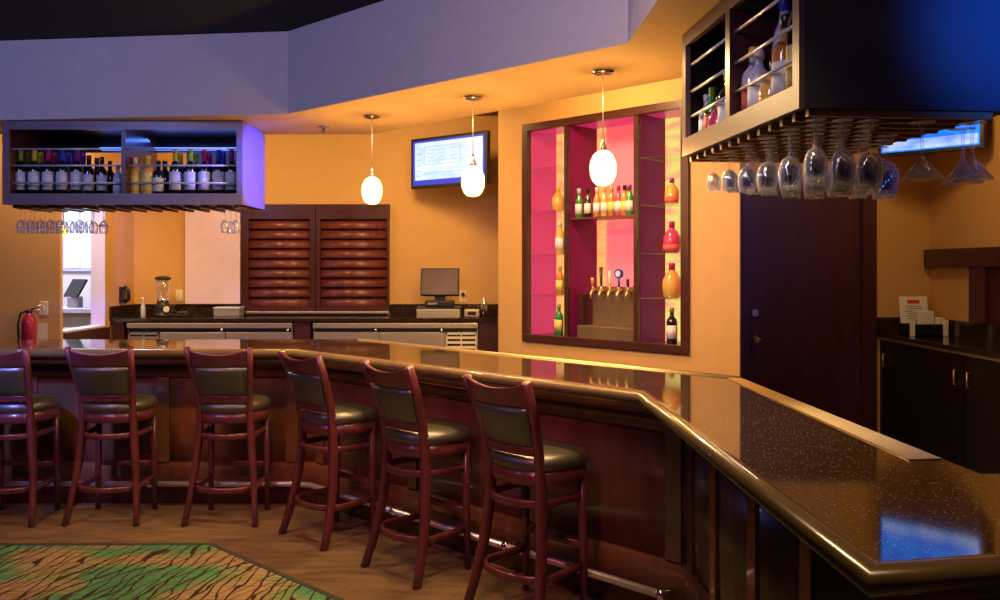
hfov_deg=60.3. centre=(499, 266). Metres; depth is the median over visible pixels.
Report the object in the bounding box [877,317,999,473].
base cabinet
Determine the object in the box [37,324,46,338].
tag
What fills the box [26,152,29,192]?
wine bottle
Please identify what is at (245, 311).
sill
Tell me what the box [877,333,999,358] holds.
countertop
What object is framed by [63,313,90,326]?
countertop
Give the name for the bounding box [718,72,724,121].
liquor bottle
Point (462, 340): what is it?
grille
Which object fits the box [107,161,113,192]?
wine bottle
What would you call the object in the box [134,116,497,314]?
wall
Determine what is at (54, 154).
wine bottle
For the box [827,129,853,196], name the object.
wine glass
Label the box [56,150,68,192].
wine bottle
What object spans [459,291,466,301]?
wall outlet
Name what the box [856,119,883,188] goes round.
wine glass
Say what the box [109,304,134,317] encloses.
backsplash
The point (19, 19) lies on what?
ceiling
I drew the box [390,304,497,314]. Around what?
backsplash
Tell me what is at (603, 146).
socket
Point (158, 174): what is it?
liquor bottle
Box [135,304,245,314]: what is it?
backsplash
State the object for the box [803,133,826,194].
wine glass
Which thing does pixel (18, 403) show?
bar stool
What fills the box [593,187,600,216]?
beer bottle
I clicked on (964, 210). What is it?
wall
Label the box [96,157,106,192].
wine bottle
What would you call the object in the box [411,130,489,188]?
television
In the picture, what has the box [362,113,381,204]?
pendant lamp
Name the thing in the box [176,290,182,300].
wall switch
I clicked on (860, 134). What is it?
wine glass
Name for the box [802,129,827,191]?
wine glass
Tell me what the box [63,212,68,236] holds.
hanging lamp
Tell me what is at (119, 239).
wall
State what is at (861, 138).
wine glass
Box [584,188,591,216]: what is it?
beer bottle
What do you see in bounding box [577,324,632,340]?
drip tray
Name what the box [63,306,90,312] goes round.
countertop
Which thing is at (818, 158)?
bowl
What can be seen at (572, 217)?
shelf
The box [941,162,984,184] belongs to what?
bowl
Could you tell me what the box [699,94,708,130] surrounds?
liquor bottle
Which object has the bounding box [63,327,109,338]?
trim
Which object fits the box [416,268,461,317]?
cash register
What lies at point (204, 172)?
wine bottle
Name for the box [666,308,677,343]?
liquor bottle
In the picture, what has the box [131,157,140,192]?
liquor bottle
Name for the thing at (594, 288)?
faucet
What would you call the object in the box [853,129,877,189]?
wine glass
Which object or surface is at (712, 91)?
liquor bottle
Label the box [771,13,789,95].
liquor bottle
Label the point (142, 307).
syrup bottle
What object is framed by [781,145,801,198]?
wine glass
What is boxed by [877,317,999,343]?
backsplash
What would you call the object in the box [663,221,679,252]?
liquor bottle
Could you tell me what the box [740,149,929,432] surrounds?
wall
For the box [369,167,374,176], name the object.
socket
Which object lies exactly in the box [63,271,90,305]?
wall
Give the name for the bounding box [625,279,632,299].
faucet
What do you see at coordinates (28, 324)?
fire extinguisher
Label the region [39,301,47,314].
light switch
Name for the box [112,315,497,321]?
countertop
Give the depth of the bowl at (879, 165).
2.95 m
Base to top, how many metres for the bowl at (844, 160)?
0.119 m
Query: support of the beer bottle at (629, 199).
on the display niche
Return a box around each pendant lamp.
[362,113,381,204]
[461,94,484,196]
[590,67,615,185]
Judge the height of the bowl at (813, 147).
0.103 m
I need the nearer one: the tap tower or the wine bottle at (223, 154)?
the wine bottle at (223, 154)
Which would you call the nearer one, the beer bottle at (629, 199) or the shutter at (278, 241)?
the beer bottle at (629, 199)
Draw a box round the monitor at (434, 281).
[420,268,458,295]
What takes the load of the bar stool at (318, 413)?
on the floor
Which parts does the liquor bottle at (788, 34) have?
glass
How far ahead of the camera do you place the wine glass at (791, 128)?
2.82 m
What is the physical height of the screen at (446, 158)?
0.359 m
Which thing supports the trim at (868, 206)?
attached to the wall at (903, 221)
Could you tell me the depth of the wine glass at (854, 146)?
3.23 m
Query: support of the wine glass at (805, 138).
hanging from the upper cabinet at (898, 63)
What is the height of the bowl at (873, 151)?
0.114 m
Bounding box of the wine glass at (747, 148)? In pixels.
[740,148,756,191]
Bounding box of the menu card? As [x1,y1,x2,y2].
[899,296,927,322]
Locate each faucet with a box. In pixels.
[589,277,596,297]
[598,267,605,298]
[607,271,614,298]
[614,269,623,298]
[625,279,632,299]
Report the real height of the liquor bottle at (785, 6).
0.433 m
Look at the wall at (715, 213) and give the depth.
5.98 m
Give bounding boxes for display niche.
[522,99,689,354]
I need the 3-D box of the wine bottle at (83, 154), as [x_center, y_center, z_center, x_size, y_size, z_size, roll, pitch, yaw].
[-2.965,-0.652,6.119,0.082,0.330,0.081,0,0,0]
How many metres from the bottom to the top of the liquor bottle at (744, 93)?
0.287 m
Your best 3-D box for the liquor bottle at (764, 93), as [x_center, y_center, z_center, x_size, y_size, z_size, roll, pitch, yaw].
[0.933,-0.603,2.923,0.112,0.198,0.114,0,0,-5]
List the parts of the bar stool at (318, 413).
leg, crest rail, backrest, rail, leg, leg, seat, seat frame, leg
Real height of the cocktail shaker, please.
0.190 m
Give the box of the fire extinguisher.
[17,304,41,338]
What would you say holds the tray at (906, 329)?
on the caddy
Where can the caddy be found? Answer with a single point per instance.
(923, 322)
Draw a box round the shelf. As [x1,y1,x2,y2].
[570,215,632,220]
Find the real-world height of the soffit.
0.540 m
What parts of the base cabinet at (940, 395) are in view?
handle, cabinet door, edge trim, handle, handle, cabinet door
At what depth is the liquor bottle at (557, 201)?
6.92 m
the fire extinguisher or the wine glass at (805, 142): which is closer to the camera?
the wine glass at (805, 142)
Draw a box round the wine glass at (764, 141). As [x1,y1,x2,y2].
[758,141,777,192]
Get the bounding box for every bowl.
[756,162,777,191]
[778,156,801,189]
[802,158,827,191]
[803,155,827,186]
[804,147,827,181]
[827,160,853,196]
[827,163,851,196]
[828,155,854,189]
[830,151,855,184]
[850,166,872,194]
[852,161,874,190]
[854,157,880,192]
[856,151,883,188]
[873,167,896,198]
[875,165,899,194]
[900,158,944,180]
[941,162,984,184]
[950,160,994,180]
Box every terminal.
[63,279,87,307]
[464,309,479,316]
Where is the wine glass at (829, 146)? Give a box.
[826,146,845,194]
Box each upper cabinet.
[2,121,264,212]
[682,0,999,163]
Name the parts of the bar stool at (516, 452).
leg, crest rail, backrest, rail, leg, leg, seat frame, seat, leg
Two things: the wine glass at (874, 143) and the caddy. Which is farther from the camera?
the caddy
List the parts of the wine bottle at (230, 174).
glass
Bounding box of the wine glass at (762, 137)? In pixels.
[756,137,777,191]
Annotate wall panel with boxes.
[185,210,240,303]
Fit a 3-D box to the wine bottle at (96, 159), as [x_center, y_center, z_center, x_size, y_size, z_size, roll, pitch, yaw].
[-2.868,-0.632,6.120,0.070,0.290,0.069,0,0,0]
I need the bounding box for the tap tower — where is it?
[577,267,632,340]
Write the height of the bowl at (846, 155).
0.112 m
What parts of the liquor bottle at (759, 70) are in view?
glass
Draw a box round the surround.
[924,247,999,324]
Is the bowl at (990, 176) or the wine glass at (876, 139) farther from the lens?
the wine glass at (876, 139)
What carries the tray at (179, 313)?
on the counter at (303, 324)
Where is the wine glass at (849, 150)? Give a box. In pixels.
[847,150,865,196]
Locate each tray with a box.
[174,311,189,316]
[174,314,189,316]
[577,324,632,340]
[900,323,942,335]
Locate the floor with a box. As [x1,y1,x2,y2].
[0,503,599,599]
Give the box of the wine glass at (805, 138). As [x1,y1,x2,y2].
[803,138,825,197]
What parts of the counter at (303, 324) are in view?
panel, panel, panel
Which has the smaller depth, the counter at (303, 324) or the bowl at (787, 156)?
the bowl at (787, 156)
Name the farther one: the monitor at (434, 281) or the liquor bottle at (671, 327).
the monitor at (434, 281)
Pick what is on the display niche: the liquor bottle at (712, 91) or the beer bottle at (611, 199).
the beer bottle at (611, 199)
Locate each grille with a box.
[128,332,158,338]
[446,332,475,349]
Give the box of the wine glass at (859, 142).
[849,142,870,195]
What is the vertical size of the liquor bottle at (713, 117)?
0.178 m
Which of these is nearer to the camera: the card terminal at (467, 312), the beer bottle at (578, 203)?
the beer bottle at (578, 203)
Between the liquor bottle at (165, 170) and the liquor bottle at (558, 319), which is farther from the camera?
the liquor bottle at (558, 319)
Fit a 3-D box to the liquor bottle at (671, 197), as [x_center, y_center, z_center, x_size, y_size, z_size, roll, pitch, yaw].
[1.234,-0.544,6.176,0.108,0.188,0.106,0,0,45]
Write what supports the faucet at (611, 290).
on the tap tower
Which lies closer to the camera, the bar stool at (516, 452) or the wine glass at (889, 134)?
the wine glass at (889, 134)
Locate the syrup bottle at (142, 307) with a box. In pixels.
[140,297,145,316]
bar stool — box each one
[0,347,59,526]
[61,347,157,525]
[181,347,270,526]
[277,349,377,550]
[360,360,471,589]
[462,373,588,599]
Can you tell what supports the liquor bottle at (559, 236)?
on the display niche
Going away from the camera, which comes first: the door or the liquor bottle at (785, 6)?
the liquor bottle at (785, 6)
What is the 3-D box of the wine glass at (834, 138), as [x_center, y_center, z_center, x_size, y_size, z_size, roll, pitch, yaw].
[1.190,-0.358,3.026,0.072,0.189,0.071,0,0,0]
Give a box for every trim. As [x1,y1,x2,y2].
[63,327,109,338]
[741,181,876,431]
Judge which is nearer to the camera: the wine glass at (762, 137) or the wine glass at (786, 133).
the wine glass at (786, 133)
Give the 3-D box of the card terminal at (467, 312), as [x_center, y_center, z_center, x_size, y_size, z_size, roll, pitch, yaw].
[-0.270,0.443,8.278,0.150,0.075,0.164,0,0,0]
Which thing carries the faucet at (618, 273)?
on the tap tower
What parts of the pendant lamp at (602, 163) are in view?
lamp shade, cord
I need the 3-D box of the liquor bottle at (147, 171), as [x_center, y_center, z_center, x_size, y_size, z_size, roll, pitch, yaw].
[-2.443,-0.629,5.969,0.085,0.284,0.085,0,0,0]
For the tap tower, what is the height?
0.548 m
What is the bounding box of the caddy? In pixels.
[900,310,948,335]
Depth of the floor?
5.03 m
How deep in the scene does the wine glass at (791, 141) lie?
3.10 m
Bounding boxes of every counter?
[0,338,999,599]
[63,306,90,328]
[109,304,497,351]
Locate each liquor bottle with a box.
[113,166,120,192]
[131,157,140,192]
[141,156,153,192]
[153,160,163,192]
[162,161,168,192]
[551,187,563,211]
[554,304,563,335]
[555,222,563,254]
[556,266,563,294]
[662,263,679,298]
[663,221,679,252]
[664,178,678,204]
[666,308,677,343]
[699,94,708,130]
[704,87,715,128]
[707,96,717,126]
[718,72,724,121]
[741,46,756,110]
[748,49,767,106]
[758,60,771,101]
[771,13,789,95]
[772,0,791,52]
[786,11,791,88]
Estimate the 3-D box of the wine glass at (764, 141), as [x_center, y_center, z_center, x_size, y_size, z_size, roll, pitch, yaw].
[0.967,-0.360,3.099,0.070,0.185,0.069,0,0,0]
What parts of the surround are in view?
post, panel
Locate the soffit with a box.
[0,0,721,133]
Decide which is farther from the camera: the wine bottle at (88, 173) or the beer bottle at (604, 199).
the beer bottle at (604, 199)
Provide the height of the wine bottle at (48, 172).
0.330 m
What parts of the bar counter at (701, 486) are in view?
foot rail, moulding, moulding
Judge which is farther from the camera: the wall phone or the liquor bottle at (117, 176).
the wall phone
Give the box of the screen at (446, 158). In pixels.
[415,136,482,180]
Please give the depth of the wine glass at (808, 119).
2.63 m
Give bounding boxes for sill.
[245,311,388,312]
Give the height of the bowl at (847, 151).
0.109 m
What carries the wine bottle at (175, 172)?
in the upper cabinet at (139, 139)
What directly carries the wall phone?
attached to the wall at (119, 239)
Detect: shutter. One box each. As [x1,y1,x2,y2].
[241,204,315,311]
[316,204,389,311]
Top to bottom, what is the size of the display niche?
1.755 m
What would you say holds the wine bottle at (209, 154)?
in the upper cabinet at (139, 139)
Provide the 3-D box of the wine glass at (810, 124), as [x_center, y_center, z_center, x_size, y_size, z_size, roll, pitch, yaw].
[1.001,-0.355,2.729,0.074,0.195,0.073,0,0,0]
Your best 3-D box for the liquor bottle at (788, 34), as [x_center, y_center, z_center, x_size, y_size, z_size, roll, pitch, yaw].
[0.956,-0.704,2.745,0.085,0.400,0.086,0,0,-5]
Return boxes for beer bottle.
[575,189,582,217]
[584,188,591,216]
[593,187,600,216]
[600,186,607,215]
[607,186,614,215]
[614,185,620,215]
[620,185,626,214]
[626,184,632,214]
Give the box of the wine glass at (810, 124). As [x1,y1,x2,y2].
[803,124,827,186]
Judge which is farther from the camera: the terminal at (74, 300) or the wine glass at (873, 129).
the terminal at (74, 300)
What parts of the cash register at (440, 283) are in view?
cash drawer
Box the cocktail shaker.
[480,297,487,316]
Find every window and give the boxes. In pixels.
[63,211,90,270]
[63,211,105,332]
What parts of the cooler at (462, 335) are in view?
cooler door, rail, cooler door, grille panel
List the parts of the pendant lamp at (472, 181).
lamp shade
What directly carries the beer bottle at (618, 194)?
on the display niche
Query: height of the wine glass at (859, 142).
0.195 m
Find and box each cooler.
[127,322,293,338]
[313,322,478,349]
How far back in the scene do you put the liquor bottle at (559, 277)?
6.88 m
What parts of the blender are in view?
motor, lid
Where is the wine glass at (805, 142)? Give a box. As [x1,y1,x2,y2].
[804,142,825,197]
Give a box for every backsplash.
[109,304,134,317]
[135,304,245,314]
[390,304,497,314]
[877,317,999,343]
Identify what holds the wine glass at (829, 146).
hanging from the upper cabinet at (898, 63)
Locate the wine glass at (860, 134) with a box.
[852,134,874,190]
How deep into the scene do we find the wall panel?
8.55 m
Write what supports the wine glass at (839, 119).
hanging from the upper cabinet at (898, 63)
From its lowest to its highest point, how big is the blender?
0.392 m
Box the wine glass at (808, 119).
[804,119,827,181]
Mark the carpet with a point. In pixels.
(28, 571)
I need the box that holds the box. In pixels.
[213,307,244,316]
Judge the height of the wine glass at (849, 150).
0.182 m
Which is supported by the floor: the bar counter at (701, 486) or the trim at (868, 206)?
the bar counter at (701, 486)
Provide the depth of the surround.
6.35 m
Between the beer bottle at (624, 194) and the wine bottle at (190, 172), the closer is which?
the wine bottle at (190, 172)
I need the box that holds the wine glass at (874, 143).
[871,143,893,198]
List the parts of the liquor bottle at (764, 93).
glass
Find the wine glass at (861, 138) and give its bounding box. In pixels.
[850,138,872,194]
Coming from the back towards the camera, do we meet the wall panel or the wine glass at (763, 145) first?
the wall panel
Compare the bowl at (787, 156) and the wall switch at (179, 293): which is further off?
the wall switch at (179, 293)
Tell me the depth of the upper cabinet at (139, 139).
5.92 m
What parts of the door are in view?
handle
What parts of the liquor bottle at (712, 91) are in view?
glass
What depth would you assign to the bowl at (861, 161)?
2.93 m
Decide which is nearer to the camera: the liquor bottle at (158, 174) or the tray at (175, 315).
the liquor bottle at (158, 174)
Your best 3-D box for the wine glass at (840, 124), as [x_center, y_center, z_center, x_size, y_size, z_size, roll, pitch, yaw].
[1.087,-0.350,2.737,0.078,0.206,0.077,0,0,0]
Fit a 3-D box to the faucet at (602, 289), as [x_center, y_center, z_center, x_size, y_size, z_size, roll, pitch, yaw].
[0.777,0.120,6.558,0.066,0.241,0.066,0,0,0]
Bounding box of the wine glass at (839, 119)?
[830,119,855,184]
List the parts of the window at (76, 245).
pane, pane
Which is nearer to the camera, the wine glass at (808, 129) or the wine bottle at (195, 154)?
the wine glass at (808, 129)
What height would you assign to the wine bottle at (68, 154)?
0.330 m
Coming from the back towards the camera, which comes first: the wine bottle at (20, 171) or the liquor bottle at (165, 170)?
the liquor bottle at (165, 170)
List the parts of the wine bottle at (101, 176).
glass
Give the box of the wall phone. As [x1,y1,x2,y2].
[119,285,130,303]
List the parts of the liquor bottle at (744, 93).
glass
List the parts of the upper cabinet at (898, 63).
guard rod, guard rod, guard rod, frame, glass rack rail, guard rod, guard rod, guard rod, glass rack rail, glass rack rail, glass rack rail, glass rack rail, glass rack rail, glass rack rail, glass rack rail, glass rack rail, glass rack rail, glass rack rail, glass rack rail, glass rack rail, panel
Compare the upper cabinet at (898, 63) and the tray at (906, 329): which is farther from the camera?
the tray at (906, 329)
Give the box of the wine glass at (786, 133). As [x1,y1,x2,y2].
[779,133,801,190]
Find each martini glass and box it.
[900,121,944,180]
[941,128,984,184]
[950,121,994,180]
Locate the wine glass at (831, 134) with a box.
[827,134,851,196]
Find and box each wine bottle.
[15,150,26,192]
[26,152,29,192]
[28,150,40,192]
[38,152,43,192]
[42,150,54,192]
[52,152,57,192]
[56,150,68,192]
[66,152,71,192]
[70,150,82,192]
[81,152,86,170]
[83,155,94,192]
[94,158,98,192]
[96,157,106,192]
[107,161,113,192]
[169,150,181,192]
[178,152,184,192]
[184,150,196,192]
[193,152,198,192]
[198,150,210,192]
[207,152,212,192]
[212,150,223,192]
[221,152,225,192]
[225,150,235,192]
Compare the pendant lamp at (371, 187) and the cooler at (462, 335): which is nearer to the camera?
the pendant lamp at (371, 187)
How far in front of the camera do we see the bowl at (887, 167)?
3.05 m
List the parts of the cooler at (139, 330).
grille panel, cooler door, rail, cooler door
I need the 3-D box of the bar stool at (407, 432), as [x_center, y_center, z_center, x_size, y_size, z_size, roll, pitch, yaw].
[-0.423,1.056,4.604,0.530,1.124,0.474,0,0,-44]
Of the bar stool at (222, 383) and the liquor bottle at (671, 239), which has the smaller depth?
the bar stool at (222, 383)
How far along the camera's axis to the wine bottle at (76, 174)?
5.97 m
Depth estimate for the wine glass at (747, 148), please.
3.28 m
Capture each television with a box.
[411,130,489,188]
[878,120,985,157]
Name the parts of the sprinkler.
plate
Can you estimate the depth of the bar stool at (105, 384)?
5.40 m
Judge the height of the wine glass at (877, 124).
0.216 m
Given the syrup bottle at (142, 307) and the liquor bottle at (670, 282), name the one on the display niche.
the liquor bottle at (670, 282)
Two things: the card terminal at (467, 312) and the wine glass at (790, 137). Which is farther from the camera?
the card terminal at (467, 312)
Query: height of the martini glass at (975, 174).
0.180 m
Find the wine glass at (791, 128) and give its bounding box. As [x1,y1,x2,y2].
[778,128,801,189]
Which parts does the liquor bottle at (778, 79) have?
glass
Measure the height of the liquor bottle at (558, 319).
0.251 m
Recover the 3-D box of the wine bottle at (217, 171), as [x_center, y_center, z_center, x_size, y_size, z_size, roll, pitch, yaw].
[-1.964,-0.652,5.999,0.082,0.330,0.081,0,0,0]
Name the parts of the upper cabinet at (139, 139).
glass rack rail, glass rack rail, guard rod, glass rack rail, guard rod, guard rod, glass rack rail, glass rack rail, glass rack rail, glass rack rail, panel, glass rack rail, glass rack rail, glass rack rail, guard rod, guard rod, guard rod, glass rack rail, glass rack rail, glass rack rail, glass rack rail, panel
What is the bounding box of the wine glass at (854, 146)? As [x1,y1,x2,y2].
[847,146,868,198]
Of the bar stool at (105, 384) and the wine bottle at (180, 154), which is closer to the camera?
the bar stool at (105, 384)
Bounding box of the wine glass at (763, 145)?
[760,145,778,195]
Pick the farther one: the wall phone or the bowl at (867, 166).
the wall phone
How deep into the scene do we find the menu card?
7.09 m
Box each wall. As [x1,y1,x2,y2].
[0,134,62,338]
[63,153,133,338]
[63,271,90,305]
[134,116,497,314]
[498,78,739,375]
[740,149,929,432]
[930,115,999,321]
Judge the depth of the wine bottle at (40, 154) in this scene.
6.11 m
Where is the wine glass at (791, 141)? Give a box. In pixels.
[781,141,800,195]
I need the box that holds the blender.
[154,276,171,316]
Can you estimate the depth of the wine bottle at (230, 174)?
5.97 m
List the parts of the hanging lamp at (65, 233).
lamp shade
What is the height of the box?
0.090 m
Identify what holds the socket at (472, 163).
attached to the pendant lamp at (472, 181)
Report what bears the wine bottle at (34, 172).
in the upper cabinet at (139, 139)
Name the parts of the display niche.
panel, panel, panel, panel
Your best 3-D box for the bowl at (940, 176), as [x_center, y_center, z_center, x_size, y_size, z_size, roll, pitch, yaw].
[1.314,-0.308,2.678,0.125,0.070,0.124,0,0,0]
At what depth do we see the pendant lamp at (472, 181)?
4.99 m
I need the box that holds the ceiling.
[0,0,497,115]
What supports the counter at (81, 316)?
on the floor
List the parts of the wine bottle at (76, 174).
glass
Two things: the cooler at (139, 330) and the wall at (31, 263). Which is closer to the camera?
the wall at (31, 263)
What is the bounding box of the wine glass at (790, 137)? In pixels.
[780,137,801,194]
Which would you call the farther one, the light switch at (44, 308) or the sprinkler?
the light switch at (44, 308)
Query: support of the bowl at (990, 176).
on the martini glass at (988, 173)
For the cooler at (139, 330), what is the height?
1.005 m
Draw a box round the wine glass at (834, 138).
[827,138,848,191]
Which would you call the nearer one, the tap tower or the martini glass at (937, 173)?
the martini glass at (937, 173)
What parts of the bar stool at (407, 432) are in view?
leg, crest rail, backrest, rail, leg, leg, seat, seat frame, leg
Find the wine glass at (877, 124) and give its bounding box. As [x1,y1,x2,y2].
[854,124,880,192]
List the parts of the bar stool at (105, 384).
leg, crest rail, leg, backrest, rail, seat frame, seat, leg, leg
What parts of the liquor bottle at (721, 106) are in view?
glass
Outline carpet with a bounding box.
[0,543,344,599]
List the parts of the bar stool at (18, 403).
leg, crest rail, backrest, rail, seat frame, leg, seat, leg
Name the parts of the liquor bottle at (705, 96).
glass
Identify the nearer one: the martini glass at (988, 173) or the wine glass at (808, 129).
the martini glass at (988, 173)
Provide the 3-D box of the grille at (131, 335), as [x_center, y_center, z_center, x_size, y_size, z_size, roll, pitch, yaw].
[-3.342,1.042,8.071,0.285,0.855,0.018,0,0,0]
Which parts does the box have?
box lid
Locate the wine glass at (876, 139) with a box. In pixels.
[873,139,896,198]
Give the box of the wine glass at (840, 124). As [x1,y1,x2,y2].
[828,124,854,189]
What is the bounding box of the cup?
[480,306,487,316]
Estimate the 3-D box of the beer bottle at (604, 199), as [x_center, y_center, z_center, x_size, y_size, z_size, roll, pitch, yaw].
[0.790,-0.494,6.507,0.061,0.228,0.060,0,0,45]
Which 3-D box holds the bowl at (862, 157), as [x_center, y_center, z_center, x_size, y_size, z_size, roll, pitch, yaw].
[1.173,-0.295,2.745,0.082,0.118,0.080,0,0,0]
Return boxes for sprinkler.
[318,125,329,131]
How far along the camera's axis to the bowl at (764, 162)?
3.00 m
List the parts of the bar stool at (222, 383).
leg, leg, crest rail, backrest, rail, seat, seat frame, leg, leg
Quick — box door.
[750,191,859,424]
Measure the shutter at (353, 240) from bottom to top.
1.070 m
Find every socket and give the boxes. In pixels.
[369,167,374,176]
[469,154,476,165]
[599,137,606,149]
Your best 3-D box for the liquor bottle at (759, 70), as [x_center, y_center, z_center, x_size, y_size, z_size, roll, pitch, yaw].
[0.910,-0.634,3.022,0.077,0.259,0.078,0,0,-5]
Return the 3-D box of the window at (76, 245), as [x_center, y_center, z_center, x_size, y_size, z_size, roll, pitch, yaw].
[-5.290,-0.470,10.568,0.860,1.040,0.065,0,0,0]
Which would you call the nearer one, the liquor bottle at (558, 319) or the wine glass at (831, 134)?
the wine glass at (831, 134)
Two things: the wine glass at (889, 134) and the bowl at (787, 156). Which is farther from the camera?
the wine glass at (889, 134)
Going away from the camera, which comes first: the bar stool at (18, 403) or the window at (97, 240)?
the bar stool at (18, 403)
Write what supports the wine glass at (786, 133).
hanging from the upper cabinet at (898, 63)
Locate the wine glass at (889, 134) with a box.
[875,134,899,194]
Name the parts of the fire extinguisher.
lever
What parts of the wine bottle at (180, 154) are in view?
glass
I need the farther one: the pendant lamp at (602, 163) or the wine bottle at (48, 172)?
the wine bottle at (48, 172)
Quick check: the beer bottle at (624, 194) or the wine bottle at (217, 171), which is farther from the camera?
the beer bottle at (624, 194)
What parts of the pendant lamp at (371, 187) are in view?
lamp shade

